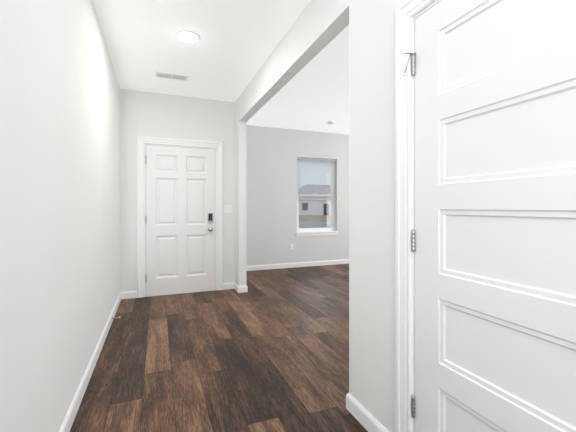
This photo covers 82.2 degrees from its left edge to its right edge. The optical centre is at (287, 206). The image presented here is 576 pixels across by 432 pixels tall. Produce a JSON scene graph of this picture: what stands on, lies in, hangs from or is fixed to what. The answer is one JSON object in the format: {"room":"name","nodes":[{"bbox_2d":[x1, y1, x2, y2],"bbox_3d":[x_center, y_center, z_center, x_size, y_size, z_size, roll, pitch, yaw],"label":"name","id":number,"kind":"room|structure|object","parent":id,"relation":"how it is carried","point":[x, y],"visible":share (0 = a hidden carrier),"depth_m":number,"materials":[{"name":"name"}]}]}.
{"room":"entrance hallway","nodes":[
{"label":"entrance hallway","id":0,"kind":"room"},
{"bbox_2d":[0,0,119,431],"bbox_3d":[-1.121,-0.170,1.460,0.110,2.740,6.360,0,0,-22],"label":"wall","id":1,"kind":"structure","parent":0,"point":[59,183],"depth_m":1.54,"materials":[{"name":"paint"}]},
{"bbox_2d":[59,292,121,431],"bbox_3d":[-1.056,1.153,1.464,0.014,0.094,6.100,0,0,-22],"label":"baseboard","id":2,"kind":"structure","parent":1,"relation":"attached to","point":[68,421],"depth_m":2.22,"materials":[{"name":"paint"}]},
{"bbox_2d":[120,89,234,291],"bbox_3d":[-1.511,-0.170,4.645,1.510,2.740,0.150,0,0,-22],"label":"wall","id":3,"kind":"structure","parent":0,"point":[148,114],"depth_m":4.49,"materials":[{"name":"paint"}]},
{"bbox_2d":[137,136,222,297],"bbox_3d":[-1.500,0.174,4.649,0.956,2.051,0.150,0,0,-22],"label":"door frame","id":4,"kind":"structure","parent":3,"relation":"in","point":[215,204],"depth_m":4.59,"materials":[{"name":"paint"}]},
{"bbox_2d":[146,145,214,296],"bbox_3d":[-1.480,0.185,4.601,0.914,2.030,0.045,0,0,-22],"label":"front door","id":5,"kind":"structure","parent":4,"relation":"attached to","point":[180,206],"depth_m":4.57,"materials":[{"name":"paint"}]},
{"bbox_2d":[208,213,212,230],"bbox_3d":[-1.099,0.217,4.688,0.068,0.262,0.074,0,0,-22],"label":"door lock","id":6,"kind":"object","parent":5,"relation":"attached to","point":[210,217],"visible":1,"depth_m":4.70,"materials":[{"name":"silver metal"}]},
{"bbox_2d":[224,205,231,212],"bbox_3d":[-0.875,0.030,4.810,0.116,0.115,0.010,0,0,-22],"label":"light switch","id":7,"kind":"object","parent":3,"relation":"attached to","point":[227,208],"visible":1,"depth_m":4.81,"materials":[{"name":"white plastic"}]},
{"bbox_2d":[70,264,367,431],"bbox_3d":[1.582,1.250,3.202,6.420,0.100,7.610,0,0,-22],"label":"floor","id":8,"kind":"structure","parent":0,"point":[268,351],"depth_m":2.56,"materials":[{"name":"brown wood"}]},
{"bbox_2d":[92,0,348,134],"bbox_3d":[1.582,-1.590,3.202,6.420,0.100,7.610,0,0,-22],"label":"ceiling","id":9,"kind":"structure","parent":0,"point":[225,56],"depth_m":3.35,"materials":[{"name":"paint"}]},
{"bbox_2d":[155,71,187,80],"bbox_3d":[-1.364,-1.536,3.880,0.360,0.009,0.160,0,0,-22],"label":"ceiling vent","id":10,"kind":"object","parent":9,"relation":"in","point":[171,76],"visible":1,"depth_m":3.87,"materials":[{"name":"white plastic"}]},
{"bbox_2d":[176,30,198,42],"bbox_3d":[-0.903,-1.534,2.977,0.200,0.012,0.200,0,0,-22],"label":"recessed light","id":11,"kind":"object","parent":9,"relation":"in","point":[187,36],"visible":0.96,"depth_m":2.96,"materials":[{"name":"plastic"}]},
{"bbox_2d":[235,97,245,285],"bbox_3d":[-0.942,-0.170,5.408,0.110,2.740,1.650,0,0,-22],"label":"wall","id":12,"kind":"structure","parent":0,"point":[240,203],"depth_m":4.65,"materials":[{"name":"paint"}]},
{"bbox_2d":[231,282,240,292],"bbox_3d":[-0.742,1.153,4.727,0.060,0.094,0.264,0,0,-22],"label":"baseboard","id":13,"kind":"structure","parent":12,"relation":"attached to","point":[233,285],"depth_m":4.73,"materials":[{"name":"paint"}]},
{"bbox_2d":[241,285,247,291],"bbox_3d":[-0.849,1.153,5.341,0.014,0.094,1.484,0,0,-22],"label":"baseboard","id":14,"kind":"structure","parent":12,"relation":"attached to","point":[244,288],"depth_m":4.64,"materials":[{"name":"paint"}]},
{"bbox_2d":[246,125,348,265],"bbox_3d":[1.013,-0.170,6.989,4.690,2.740,0.150,0,0,-22],"label":"wall","id":15,"kind":"structure","parent":0,"point":[272,154],"depth_m":6.48,"materials":[{"name":"paint"}]},
{"bbox_2d":[246,259,348,270],"bbox_3d":[0.992,1.153,6.892,4.580,0.094,0.014,0,0,-22],"label":"baseboard","id":16,"kind":"structure","parent":15,"relation":"attached to","point":[343,261],"depth_m":6.55,"materials":[{"name":"paint"}]},
{"bbox_2d":[297,159,334,231],"bbox_3d":[0.562,-0.245,6.852,0.910,1.510,0.062,0,0,-22],"label":"window","id":17,"kind":"structure","parent":15,"relation":"in","point":[332,214],"depth_m":6.90,"materials":[{"name":"white plastic"}]},
{"bbox_2d":[296,231,338,235],"bbox_3d":[0.592,0.547,6.775,0.980,0.076,0.107,0,0,-22],"label":"window sill","id":18,"kind":"structure","parent":15,"relation":"in","point":[320,233],"depth_m":6.73,"materials":[{"name":"paint"}]},
{"bbox_2d":[349,0,404,431],"bbox_3d":[0.965,-0.170,0.592,0.110,2.740,2.990,0,0,-22],"label":"wall","id":19,"kind":"structure","parent":0,"point":[372,207],"depth_m":1.75,"materials":[{"name":"paint"}]},
{"bbox_2d":[239,0,348,121],"bbox_3d":[-0.112,-1.370,3.311,0.110,0.340,2.860,0,0,-22],"label":"header","id":20,"kind":"object","parent":19,"relation":"attached to","point":[316,28],"visible":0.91,"depth_m":2.74,"materials":[{"name":"paint"}]},
{"bbox_2d":[347,393,388,431],"bbox_3d":[0.439,1.153,1.751,0.014,0.094,0.409,0,0,-22],"label":"baseboard","id":21,"kind":"structure","parent":19,"relation":"attached to","point":[363,416],"depth_m":1.81,"materials":[{"name":"paint"}]},
{"bbox_2d":[395,0,575,431],"bbox_3d":[0.727,0.131,1.091,0.184,2.139,1.028,0,0,-22],"label":"door","id":22,"kind":"structure","parent":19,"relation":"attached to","point":[413,201],"depth_m":1.15,"materials":[{"name":"paint"}]},
{"bbox_2d":[401,52,415,417],"bbox_3d":[0.537,0.128,1.468,0.101,1.614,0.047,0,0,-22],"label":"closet door hinges","id":23,"kind":"object","parent":22,"relation":"attached to","point":[413,231],"visible":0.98,"depth_m":1.46,"materials":[{"name":"grey metal"}]},
{"label":"outside","id":24,"kind":"structure","parent":0,"visible":0},
{"bbox_2d":[299,215,330,220],"bbox_3d":[-23.462,1.600,112.364,280.000,0.200,213.780,0,0,-22],"label":"ground","id":25,"kind":"structure","parent":24,"point":[321,218],"depth_m":43.05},
{"bbox_2d":[299,221,330,227],"bbox_3d":[12.360,1.485,26.332,100.000,0.030,14.000,0,0,2],"label":"road","id":26,"kind":"structure","parent":25,"relation":"on","point":[307,223],"depth_m":27.72,"materials":[{"name":"grey asphalt"}]},
{"bbox_2d":[299,185,330,214],"bbox_3d":[5.860,-1.500,66.809,11.900,6.000,12.980,0,0,-12],"label":"house","id":27,"kind":"structure","parent":25,"relation":"on","point":[310,207],"depth_m":60.63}
]}

